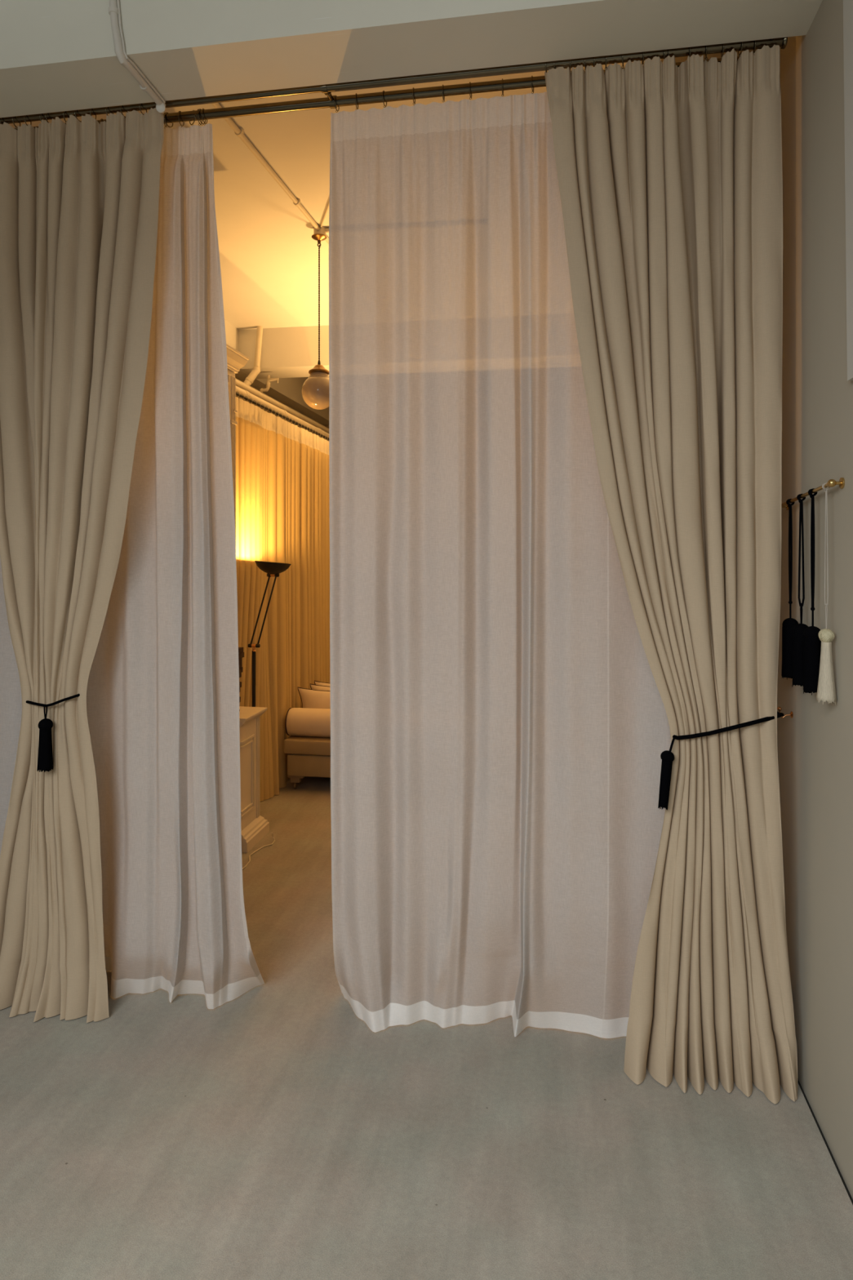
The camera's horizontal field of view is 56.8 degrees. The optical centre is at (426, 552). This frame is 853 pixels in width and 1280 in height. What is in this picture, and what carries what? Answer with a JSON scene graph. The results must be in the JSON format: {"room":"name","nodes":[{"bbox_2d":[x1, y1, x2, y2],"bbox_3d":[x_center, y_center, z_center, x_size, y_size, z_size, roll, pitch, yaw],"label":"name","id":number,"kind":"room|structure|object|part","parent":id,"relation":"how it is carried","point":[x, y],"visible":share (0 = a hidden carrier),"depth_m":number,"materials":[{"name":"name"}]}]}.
{"room":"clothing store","nodes":[
{"label":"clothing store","id":0,"kind":"room"},
{"bbox_2d":[235,377,324,426],"bbox_3d":[-2.148,-0.072,3.609,0.200,3.545,10.800,0,0,10],"label":"wall","id":1,"kind":"structure","parent":0,"point":[235,377],"depth_m":7.53,"materials":[{"name":"paint"}]},
{"bbox_2d":[224,320,328,425],"bbox_3d":[-1.602,-1.601,5.817,0.140,0.328,6.264,0,0,10],"label":"trim","id":2,"kind":"structure","parent":1,"relation":"attached to","point":[288,391],"depth_m":7.33,"materials":[{"name":"paint"}]},
{"bbox_2d":[235,391,328,439],"bbox_3d":[-1.186,-0.894,6.144,0.853,0.034,4.280,0,0,10],"label":"curtain rod","id":3,"kind":"object","parent":1,"relation":"attached to","point":[237,393],"visible":0.13,"depth_m":5.07,"materials":[{"name":"black metal"}]},
{"bbox_2d":[235,391,330,801],"bbox_3d":[-0.731,0.299,6.228,0.138,2.394,3.911,0,0,11],"label":"pleated curtain","id":4,"kind":"object","parent":3,"relation":"hanging from","point":[282,472],"visible":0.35,"depth_m":5.01,"materials":[{"name":"fabric"}]},
{"bbox_2d":[8,60,644,377],"bbox_3d":[-0.409,-1.845,3.416,3.694,0.200,11.000,0,0,10],"label":"ceiling","id":5,"kind":"structure","parent":0,"point":[268,253],"depth_m":3.92,"materials":[{"name":"paint"}]},
{"bbox_2d":[243,325,262,386],"bbox_3d":[-1.340,-1.495,6.050,0.072,0.504,0.180,0,0,43],"label":"downpipe","id":6,"kind":"object","parent":5,"relation":"attached to","point":[255,372],"visible":0.94,"depth_m":6.07,"materials":[{"name":"white metal"}]},
{"bbox_2d":[211,102,329,244],"bbox_3d":[-0.164,-1.724,4.160,0.967,0.047,3.458,0,0,10],"label":"conduit","id":7,"kind":"object","parent":5,"relation":"attached to","point":[239,132],"visible":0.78,"depth_m":3.63,"materials":[{"name":"white metal"}]},
{"bbox_2d":[302,233,328,409],"bbox_3d":[-0.577,-1.236,4.243,0.186,0.928,0.186,0,0,10],"label":"pendant lamp","id":8,"kind":"object","parent":7,"relation":"hanging from","point":[315,389],"visible":0.94,"depth_m":4.19,"materials":[{"name":"gold metal"}]},
{"bbox_3d":[-0.577,-0.870,4.243,0.186,0.197,0.186,0,0,10],"label":"glass globe","id":9,"kind":"part","parent":8,"relation":"part of"},
{"bbox_3d":[-0.577,-1.340,4.243,0.009,0.622,0.009,0,0,10],"label":"twisted cord","id":10,"kind":"part","parent":8,"relation":"part of","materials":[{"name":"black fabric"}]},
{"bbox_2d":[0,776,852,1279],"bbox_3d":[-0.431,1.506,3.318,3.284,0.012,10.800,0,0,10],"label":"floor","id":11,"kind":"structure","parent":0,"point":[268,1132],"depth_m":2.00,"materials":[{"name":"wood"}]},
{"bbox_2d":[226,343,248,542],"bbox_3d":[-1.248,0.264,3.558,0.592,2.472,0.864,0,0,10],"label":"tall cabinet","id":12,"kind":"object","parent":11,"relation":"on","point":[236,360],"visible":0.07,"depth_m":3.86,"materials":[{"name":"beige wood"}]},
{"bbox_3d":[-1.248,-0.928,3.558,0.592,0.087,0.864,0,0,10],"label":"cornice","id":13,"kind":"part","parent":12,"relation":"part of","materials":[{"name":"white wood"}]},
{"bbox_2d":[239,706,269,853],"bbox_3d":[-1.156,1.165,4.138,0.580,0.670,0.305,0,0,10],"label":"base cabinet","id":14,"kind":"object","parent":11,"relation":"on","point":[254,827],"visible":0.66,"depth_m":4.07,"materials":[{"name":"white wood"}]},
{"bbox_2d":[238,646,244,711],"bbox_3d":[-1.016,0.661,4.087,0.122,0.338,0.080,0,0,10],"label":"sculpture","id":15,"kind":"object","parent":14,"relation":"on","point":[241,654],"visible":0.17,"depth_m":4.09,"materials":[{"name":"brown wood"}]},
{"bbox_3d":[-0.916,1.140,4.039,0.010,0.380,0.170,0,0,10],"label":"panel moulding","id":16,"kind":"part","parent":14,"relation":"part of","materials":[{"name":"white wood"}]},
{"bbox_2d":[242,832,275,869],"bbox_3d":[-0.856,1.473,3.878,0.047,0.051,0.485,0,0,14],"label":"power cable","id":17,"kind":"object","parent":11,"relation":"on","point":[272,833],"visible":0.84,"depth_m":3.97,"materials":[{"name":"white plastic"}]},
{"bbox_2d":[248,560,291,706],"bbox_3d":[-0.883,0.772,4.389,0.262,1.454,0.202,0,0,10],"label":"floor lamp","id":18,"kind":"object","parent":11,"relation":"on","point":[272,569],"visible":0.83,"depth_m":4.38,"materials":[{"name":"black metal"}]},
{"bbox_3d":[-0.927,0.322,4.396,0.122,0.398,0.009,0,0,10],"label":"arm rod","id":19,"kind":"part","parent":18,"relation":"part of","materials":[{"name":"black metal"}]},
{"bbox_3d":[-0.888,0.322,4.389,0.118,0.398,0.009,0,0,10],"label":"arm rod","id":20,"kind":"part","parent":18,"relation":"part of","materials":[{"name":"black metal"}]},
{"bbox_3d":[-0.853,0.083,4.384,0.201,0.076,0.202,0,0,10],"label":"lamp shade","id":21,"kind":"part","parent":18,"relation":"part of","materials":[{"name":"black metal"}]},
{"bbox_2d":[283,735,330,788],"bbox_3d":[0.091,1.337,5.233,1.865,0.325,0.890,0,0,10],"label":"daybed","id":22,"kind":"object","parent":11,"relation":"on","point":[307,756],"visible":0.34,"depth_m":4.94,"materials":[{"name":"fabric"}]},
{"bbox_3d":[-0.822,1.429,5.007,0.100,0.052,0.070,0,0,10],"label":"leg","id":23,"kind":"part","parent":22,"relation":"part of","materials":[{"name":"brown wood"}]},
{"bbox_3d":[0.091,1.219,5.233,1.865,0.090,0.890,0,0,10],"label":"mattress","id":24,"kind":"part","parent":22,"relation":"part of","materials":[{"name":"fabric"}]},
{"bbox_2d":[284,707,330,737],"bbox_3d":[-0.261,1.085,4.963,1.262,0.178,0.178,0,0,10],"label":"bolster","id":25,"kind":"object","parent":22,"relation":"on","point":[299,722],"visible":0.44,"depth_m":4.97,"materials":[{"name":"fabric"}]},
{"bbox_2d":[297,686,330,708],"bbox_3d":[-0.622,1.034,5.217,0.502,0.269,0.112,0,0,10],"label":"cushion","id":26,"kind":"object","parent":22,"relation":"on","point":[310,698],"visible":0.23,"depth_m":5.22,"materials":[{"name":"fabric"}]},
{"bbox_2d":[310,684,330,690],"bbox_3d":[-0.559,1.035,5.369,0.505,0.267,0.112,0,0,4],"label":"cushion","id":27,"kind":"object","parent":22,"relation":"on","point":[313,686],"visible":0.06,"depth_m":5.41,"materials":[{"name":"fabric"}]},
{"bbox_2d":[314,680,330,686],"bbox_3d":[-0.559,1.037,5.516,0.505,0.259,0.113,0,0,14],"label":"cushion","id":28,"kind":"object","parent":22,"relation":"on","point":[316,682],"visible":0.05,"depth_m":5.58,"materials":[{"name":"fabric"}]},
{"bbox_2d":[777,0,852,1199],"bbox_3d":[1.297,-0.072,3.026,0.200,3.545,10.800,0,0,10],"label":"wall","id":29,"kind":"structure","parent":0,"point":[815,745],"depth_m":2.06,"materials":[{"name":"paint"}]},
{"bbox_2d":[108,0,165,113],"bbox_3d":[-0.873,-1.556,2.389,0.062,0.321,0.271,0,0,10],"label":"conduit pipe","id":30,"kind":"object","parent":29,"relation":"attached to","point":[113,11],"visible":1,"depth_m":2.28,"materials":[{"name":"white metal"}]},
{"bbox_2d":[238,324,328,378],"bbox_3d":[0.114,-1.601,6.086,3.153,0.328,0.360,0,0,10],"label":"beam","id":31,"kind":"structure","parent":29,"relation":"attached to","point":[286,352],"depth_m":6.11,"materials":[{"name":"paint"}]},
{"bbox_2d":[13,56,739,130],"bbox_3d":[-0.580,-1.442,2.534,3.212,0.040,0.117,0,0,10],"label":"rail","id":32,"kind":"object","parent":29,"relation":"attached to","point":[539,81],"visible":0.57,"depth_m":2.50,"materials":[{"name":"brown metal"}]},
{"bbox_2d":[0,108,264,1008],"bbox_3d":[-1.405,0.018,2.749,1.701,2.957,0.224,0,0,8],"label":"sheer curtain","id":33,"kind":"object","parent":32,"relation":"hanging from","point":[162,691],"visible":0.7,"depth_m":2.61,"materials":[{"name":"fabric"}]},
{"bbox_2d":[328,75,671,1038],"bbox_3d":[0.360,0.022,2.470,1.353,2.950,0.201,0,0,10],"label":"sheer curtain","id":34,"kind":"object","parent":32,"relation":"hanging from","point":[500,731],"visible":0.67,"depth_m":2.45,"materials":[{"name":"fabric"}]},
{"bbox_2d":[0,36,787,124],"bbox_3d":[-0.579,-1.442,2.488,3.228,0.041,0.047,0,0,10],"label":"rail","id":35,"kind":"object","parent":29,"relation":"attached to","point":[781,42],"visible":0.78,"depth_m":2.39,"materials":[{"name":"brown metal"}]},
{"bbox_2d":[0,103,164,1022],"bbox_3d":[-1.186,0.020,2.579,0.698,2.953,0.167,0,0,10],"label":"curtain","id":36,"kind":"object","parent":35,"relation":"hanging from","point":[79,202],"visible":0.98,"depth_m":2.57,"materials":[{"name":"fabric"}]},
{"bbox_2d":[26,693,79,772],"bbox_3d":[-1.234,0.580,2.596,0.239,0.252,0.150,0,0,10],"label":"tieback","id":37,"kind":"object","parent":36,"relation":"attached to","point":[45,758],"visible":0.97,"depth_m":2.53,"materials":[{"name":"black fabric"}]},
{"bbox_3d":[-1.232,0.477,2.609,0.239,0.046,0.124,0,0,10],"label":"cord","id":38,"kind":"part","parent":37,"relation":"part of","materials":[{"name":"black fabric"}]},
{"bbox_3d":[-1.244,-1.442,2.604,1.877,0.023,0.023,0,0,10],"label":"thin rod","id":39,"kind":"part","parent":35,"relation":"part of","materials":[{"name":"brown metal"}]},
{"bbox_3d":[0.344,-1.442,2.335,1.337,0.028,0.028,0,0,10],"label":"thick rod","id":40,"kind":"part","parent":35,"relation":"part of","materials":[{"name":"brown metal"}]},
{"bbox_2d":[544,40,797,1103],"bbox_3d":[0.690,0.019,2.269,0.692,2.955,0.161,0,0,10],"label":"curtain","id":41,"kind":"object","parent":35,"relation":"hanging from","point":[669,175],"visible":0.96,"depth_m":2.24,"materials":[{"name":"fabric"}]},
{"bbox_2d":[0,0,822,117],"bbox_3d":[-0.590,-1.601,2.349,3.294,0.328,0.235,0,0,10],"label":"beam","id":42,"kind":"structure","parent":29,"relation":"attached to","point":[56,55],"depth_m":2.25,"materials":[{"name":"paint"}]},
{"bbox_2d":[660,48,757,63],"bbox_3d":[0.983,-0.133,2.800,0.344,3.265,0.450,0,0,10],"label":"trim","id":43,"kind":"structure","parent":29,"relation":"attached to","point":[683,59],"depth_m":2.58,"materials":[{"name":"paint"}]},
{"bbox_2d":[777,706,793,718],"bbox_3d":[1.055,0.471,2.322,0.041,0.034,0.020,0,0,10],"label":"hook","id":44,"kind":"object","parent":29,"relation":"attached to","point":[791,714],"visible":0.97,"depth_m":2.32,"materials":[{"name":"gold metal"}]},
{"bbox_2d":[657,711,784,809],"bbox_3d":[0.853,0.590,2.261,0.400,0.269,0.149,0,0,0],"label":"tieback","id":45,"kind":"object","parent":44,"relation":"hanging from","point":[667,757],"visible":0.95,"depth_m":2.21,"materials":[{"name":"black fabric"}]},
{"bbox_3d":[0.873,0.494,2.278,0.334,0.078,0.164,0,0,10],"label":"cord","id":46,"kind":"part","parent":45,"relation":"part of","materials":[{"name":"black fabric"}]},
{"bbox_3d":[1.055,0.477,2.322,0.035,0.022,0.005,0,0,10],"label":"arm","id":47,"kind":"part","parent":44,"relation":"part of","materials":[{"name":"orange metal"}]},
{"bbox_2d":[781,477,844,510],"bbox_3d":[1.027,-0.155,2.134,0.034,0.054,0.486,0,0,10],"label":"wall rail","id":48,"kind":"object","parent":29,"relation":"attached to","point":[832,482],"visible":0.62,"depth_m":1.98,"materials":[{"name":"gold metal"}]},
{"bbox_2d":[781,498,798,679],"bbox_3d":[1.039,0.104,2.253,0.048,0.516,0.048,0,0,10],"label":"tieback","id":49,"kind":"object","parent":48,"relation":"hanging from","point":[788,624],"visible":0.72,"depth_m":2.25,"materials":[{"name":"black fabric"}]},
{"bbox_3d":[1.039,0.003,2.252,0.005,0.281,0.015,0,0,-10],"label":"cord","id":50,"kind":"part","parent":49,"relation":"part of","materials":[{"name":"black fabric"}]},
{"bbox_2d":[791,493,808,687],"bbox_3d":[1.022,0.104,2.151,0.046,0.529,0.046,0,0,10],"label":"tieback","id":51,"kind":"object","parent":48,"relation":"hanging from","point":[798,629],"visible":0.76,"depth_m":2.14,"materials":[{"name":"black fabric"}]},
{"bbox_3d":[1.022,0.000,2.151,0.005,0.289,0.025,0,0,-10],"label":"cord","id":52,"kind":"part","parent":51,"relation":"part of","materials":[{"name":"black fabric"}]},
{"bbox_3d":[1.020,-0.153,2.137,0.010,0.039,0.463,0,0,10],"label":"rod","id":53,"kind":"part","parent":48,"relation":"part of","materials":[{"name":"gold metal"}]},
{"bbox_2d":[803,488,821,695],"bbox_3d":[1.006,0.101,2.054,0.046,0.536,0.045,0,0,10],"label":"tieback","id":54,"kind":"object","parent":48,"relation":"hanging from","point":[812,643],"visible":0.84,"depth_m":2.04,"materials":[{"name":"black fabric"}]},
{"bbox_3d":[1.006,-0.002,2.054,0.005,0.298,0.014,0,0,-10],"label":"cord","id":55,"kind":"part","parent":54,"relation":"part of","materials":[{"name":"black fabric"}]},
{"bbox_2d":[816,482,836,705],"bbox_3d":[0.988,0.100,1.949,0.046,0.545,0.047,0,0,10],"label":"tieback","id":56,"kind":"object","parent":48,"relation":"hanging from","point":[826,691],"visible":0.98,"depth_m":1.94,"materials":[{"name":"white fabric"}]},
{"bbox_3d":[0.988,-0.014,1.949,0.003,0.287,0.014,0,0,-10],"label":"cord","id":57,"kind":"part","parent":56,"relation":"part of","materials":[{"name":"white fabric"}]},
{"bbox_3d":[1.003,-0.168,1.905,0.005,0.027,0.027,0,0,10],"label":"mount plate","id":58,"kind":"part","parent":48,"relation":"part of","materials":[{"name":"gold metal"}]},
{"bbox_2d":[797,1078,852,1204],"bbox_3d":[1.193,1.510,3.044,0.010,0.003,10.800,0,0,10],"label":"trim","id":59,"kind":"structure","parent":29,"relation":"attached to","point":[799,1084],"depth_m":2.01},
{"bbox_2d":[843,0,852,381],"bbox_3d":[0.931,-1.073,1.474,0.024,1.345,0.817,0,0,10],"label":"trim","id":60,"kind":"structure","parent":29,"relation":"attached to","point":[847,4],"depth_m":1.83,"materials":[{"name":"paint"}]},
{"bbox_3d":[0.492,-0.073,8.740,3.694,3.545,0.200,0,0,10],"label":"wall","id":61,"kind":"structure","parent":0,"visible":0},
{"bbox_2d":[235,378,328,428],"bbox_3d":[-1.316,-1.260,6.252,0.028,0.028,5.290,0,0,10],"label":"pipe","id":62,"kind":"object","parent":61,"relation":"attached to","point":[236,379],"visible":0.06,"depth_m":6.61,"materials":[{"name":"metal"}]},
{"bbox_2d":[259,374,279,392],"bbox_3d":[-1.243,-1.335,6.245,0.150,0.137,0.038,0,0,10],"label":"valve fitting","id":63,"kind":"object","parent":62,"relation":"attached to","point":[269,380],"visible":0.99,"depth_m":6.23,"materials":[{"name":"white metal"}]},
{"bbox_2d":[235,379,328,433],"bbox_3d":[-1.178,-1.165,6.229,0.057,0.056,5.290,0,0,10],"label":"pipe","id":64,"kind":"object","parent":61,"relation":"attached to","point":[238,384],"visible":0.33,"depth_m":6.19,"materials":[{"name":"white metal"}]},
{"bbox_2d":[235,386,328,440],"bbox_3d":[-0.961,-0.997,6.192,0.074,0.073,5.290,0,0,10],"label":"rail","id":65,"kind":"object","parent":61,"relation":"attached to","point":[241,391],"visible":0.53,"depth_m":5.54,"materials":[{"name":"white metal"}]}
]}

